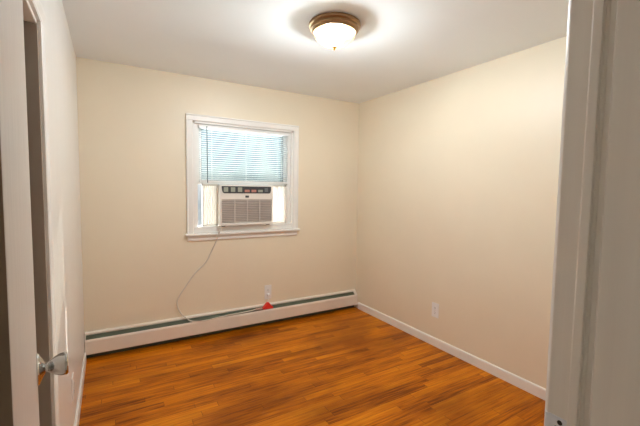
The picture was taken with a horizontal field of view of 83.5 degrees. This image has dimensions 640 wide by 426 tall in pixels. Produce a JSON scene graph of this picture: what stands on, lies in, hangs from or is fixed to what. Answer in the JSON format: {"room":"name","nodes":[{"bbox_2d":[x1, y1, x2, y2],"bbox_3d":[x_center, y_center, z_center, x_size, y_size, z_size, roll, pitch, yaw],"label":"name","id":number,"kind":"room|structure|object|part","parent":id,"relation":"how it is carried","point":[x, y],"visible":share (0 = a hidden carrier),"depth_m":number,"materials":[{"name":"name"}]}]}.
{"room":"empty bedroom","nodes":[
{"label":"empty bedroom","id":0,"kind":"room"},
{"bbox_2d":[28,0,84,425],"bbox_3d":[-1.188,0.094,1.520,0.120,2.440,3.140,-1,4,-31],"label":"wall","id":1,"kind":"structure","parent":0,"point":[61,57],"depth_m":1.87,"materials":[{"name":"beige paint"}]},
{"bbox_2d":[23,0,59,425],"bbox_3d":[-0.820,0.338,0.923,0.136,2.045,0.885,-1,4,-31],"label":"door","id":2,"kind":"structure","parent":1,"relation":"attached to","point":[30,29],"depth_m":1.25,"materials":[{"name":"beige paint"}]},
{"bbox_2d":[71,372,74,402],"bbox_3d":[-1.364,0.965,1.982,0.008,0.140,0.078,-1,4,-31],"label":"wall outlet","id":3,"kind":"object","parent":1,"relation":"attached to","point":[72,378],"visible":1,"depth_m":1.96,"materials":[{"name":"white plastic"}]},
{"bbox_2d":[74,353,85,425],"bbox_3d":[-1.460,1.231,2.160,0.012,0.078,1.769,-1,4,-31],"label":"baseboard","id":4,"kind":"structure","parent":1,"relation":"attached to","point":[79,402],"depth_m":2.38,"materials":[{"name":"white paint"}]},
{"bbox_2d":[76,57,358,336],"bbox_3d":[-0.785,-0.045,3.670,3.065,2.440,0.160,-1,4,-31],"label":"wall","id":5,"kind":"structure","parent":0,"point":[138,258],"depth_m":3.26,"materials":[{"name":"beige paint"}]},
{"bbox_2d":[85,289,357,357],"bbox_3d":[-0.748,1.069,3.643,2.745,0.222,0.070,-1,4,-31],"label":"baseboard heater","id":6,"kind":"object","parent":5,"relation":"attached to","point":[129,337],"visible":1,"depth_m":3.42,"materials":[{"name":"beige metal"}]},
{"bbox_2d":[185,113,299,240],"bbox_3d":[-0.762,-0.336,3.629,1.177,1.170,0.196,-1,4,-31],"label":"window","id":7,"kind":"structure","parent":5,"relation":"in","point":[202,233],"depth_m":3.54,"materials":[{"name":"white paint"}]},
{"bbox_2d":[176,184,285,321],"bbox_3d":[-0.882,0.363,3.647,1.125,1.297,0.323,-1,4,-31],"label":"air conditioner","id":8,"kind":"object","parent":7,"relation":"in","point":[222,205],"visible":1,"depth_m":3.51,"materials":[{"name":"white plastic"}]},
{"bbox_3d":[-1.062,-0.075,3.461,0.145,0.404,0.026,-1,4,-31],"label":"panel","id":9,"kind":"part","parent":8,"relation":"part of","materials":[{"name":"white plastic"}]},
{"bbox_3d":[-0.983,0.574,3.462,0.755,0.898,0.073,-1,4,-31],"label":"power cord","id":10,"kind":"part","parent":8,"relation":"part of","materials":[{"name":"white plastic"}]},
{"bbox_3d":[-0.727,-0.078,3.551,0.540,0.392,0.045,-1,4,-31],"label":"panel","id":11,"kind":"part","parent":8,"relation":"part of","materials":[{"name":"white plastic"}]},
{"bbox_3d":[-0.715,-0.227,3.523,0.502,0.068,0.008,-1,4,-31],"label":"control panel","id":12,"kind":"part","parent":8,"relation":"part of","materials":[{"name":"plastic"}]},
{"bbox_2d":[222,200,271,222],"bbox_3d":[-0.718,-0.020,3.547,0.508,0.224,0.018,-1,4,-31],"label":"grille","id":13,"kind":"object","parent":8,"relation":"attached to","point":[233,211],"depth_m":3.55,"materials":[{"name":"grey plastic"}]},
{"bbox_3d":[-0.460,-0.090,3.816,0.206,0.404,0.026,-1,4,-31],"label":"panel","id":14,"kind":"part","parent":8,"relation":"part of","materials":[{"name":"white plastic"}]},
{"bbox_3d":[-0.731,0.192,3.600,1.177,0.021,0.046,-1,4,-31],"label":"sill","id":15,"kind":"part","parent":7,"relation":"part of","materials":[{"name":"white paint"}]},
{"bbox_3d":[-0.767,-0.563,3.628,0.943,0.556,0.034,-1,4,-31],"label":"sash","id":16,"kind":"part","parent":7,"relation":"part of","materials":[{"name":"white plastic"}]},
{"bbox_2d":[198,124,288,183],"bbox_3d":[-0.732,-0.562,3.569,0.917,0.537,0.040,-1,4,-31],"label":"window blind","id":17,"kind":"object","parent":7,"relation":"attached to","point":[206,127],"visible":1,"depth_m":3.54,"materials":[{"name":"white plastic"}]},
{"bbox_3d":[-0.739,-0.308,3.591,0.913,0.020,0.024,-1,4,-31],"label":"rail","id":18,"kind":"part","parent":17,"relation":"part of","materials":[{"name":"white plastic"}]},
{"bbox_2d":[264,285,270,298],"bbox_3d":[-0.548,0.833,3.779,0.078,0.150,0.008,-1,4,-31],"label":"wall outlet","id":19,"kind":"object","parent":5,"relation":"attached to","point":[267,287],"visible":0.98,"depth_m":3.77,"materials":[{"name":"white plastic"}]},
{"bbox_2d":[262,293,272,309],"bbox_3d":[-0.550,0.921,3.747,0.113,0.148,0.056,-1,4,-31],"label":"plug adapter","id":20,"kind":"object","parent":19,"relation":"attached to","point":[267,305],"visible":1,"depth_m":3.73,"materials":[{"name":"red plastic"}]},
{"bbox_2d":[79,307,544,425],"bbox_3d":[-0.328,1.332,2.217,3.815,0.100,3.300,-1,4,-31],"label":"floor","id":21,"kind":"structure","parent":0,"point":[349,366],"depth_m":2.65,"materials":[{"name":"brown wood"}]},
{"bbox_2d":[62,0,568,103],"bbox_3d":[-0.291,-1.202,2.046,3.815,0.100,3.300,-1,4,-31],"label":"ceiling","id":22,"kind":"structure","parent":0,"point":[398,45],"depth_m":2.40,"materials":[{"name":"white paint"}]},
{"bbox_2d":[309,12,360,49],"bbox_3d":[0.089,-1.078,2.199,0.318,0.157,0.318,-1,4,-31],"label":"ceiling light","id":23,"kind":"object","parent":22,"relation":"attached to","point":[331,30],"visible":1,"depth_m":2.11,"materials":[{"name":"white glass"}]},
{"bbox_3d":[0.089,-1.064,2.200,0.255,0.088,0.255,-1,4,-31],"label":"lamp shade","id":24,"kind":"part","parent":23,"relation":"part of","materials":[{"name":"white glass"}]},
{"bbox_2d":[355,36,566,388],"bbox_3d":[1.351,0.036,2.923,0.150,2.440,3.305,-1,4,-31],"label":"wall","id":25,"kind":"structure","parent":0,"point":[458,172],"depth_m":2.96,"materials":[{"name":"beige paint"}]},
{"bbox_2d":[432,302,438,317],"bbox_3d":[1.059,0.893,3.299,0.008,0.135,0.080,-1,4,-31],"label":"wall outlet","id":26,"kind":"object","parent":25,"relation":"attached to","point":[435,307],"visible":1,"depth_m":3.29,"materials":[{"name":"white plastic"}]},
{"bbox_2d":[358,302,545,399],"bbox_3d":[1.241,1.212,3.002,0.012,0.078,3.068,-1,4,-31],"label":"baseboard","id":27,"kind":"structure","parent":25,"relation":"attached to","point":[509,377],"depth_m":3.03,"materials":[{"name":"white paint"}]},
{"bbox_3d":[0.830,0.172,0.796,2.915,2.440,0.165,-1,4,-31],"label":"wall","id":28,"kind":"structure","parent":0,"visible":0},
{"bbox_2d":[544,0,639,425],"bbox_3d":[0.124,0.384,0.395,0.926,2.051,0.193,-1,4,-31],"label":"door frame","id":29,"kind":"structure","parent":28,"relation":"in","point":[593,366],"depth_m":0.59,"materials":[{"name":"paint"}]},
{"bbox_2d":[0,0,68,425],"bbox_3d":[-0.470,0.394,0.606,0.104,1.962,0.798,-2,5,-38],"label":"door","id":30,"kind":"structure","parent":29,"relation":"attached to","point":[22,369],"depth_m":0.38,"materials":[{"name":"white paint"},{"name":"metal"}]},
{"bbox_3d":[-0.651,0.375,0.883,0.050,0.056,0.056,-2,5,-38],"label":"knob","id":31,"kind":"part","parent":30,"relation":"part of","materials":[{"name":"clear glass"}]},
{"bbox_3d":[0.430,0.400,0.657,0.006,0.060,0.041,-1,4,-23],"label":"strike plate","id":32,"kind":"part","parent":29,"relation":"part of","materials":[{"name":"metal"}]},
{"bbox_3d":[0.079,0.378,0.471,0.926,2.051,0.014,-1,4,-31],"label":"casing","id":33,"kind":"part","parent":29,"relation":"part of","materials":[{"name":"white paint"}]}
]}

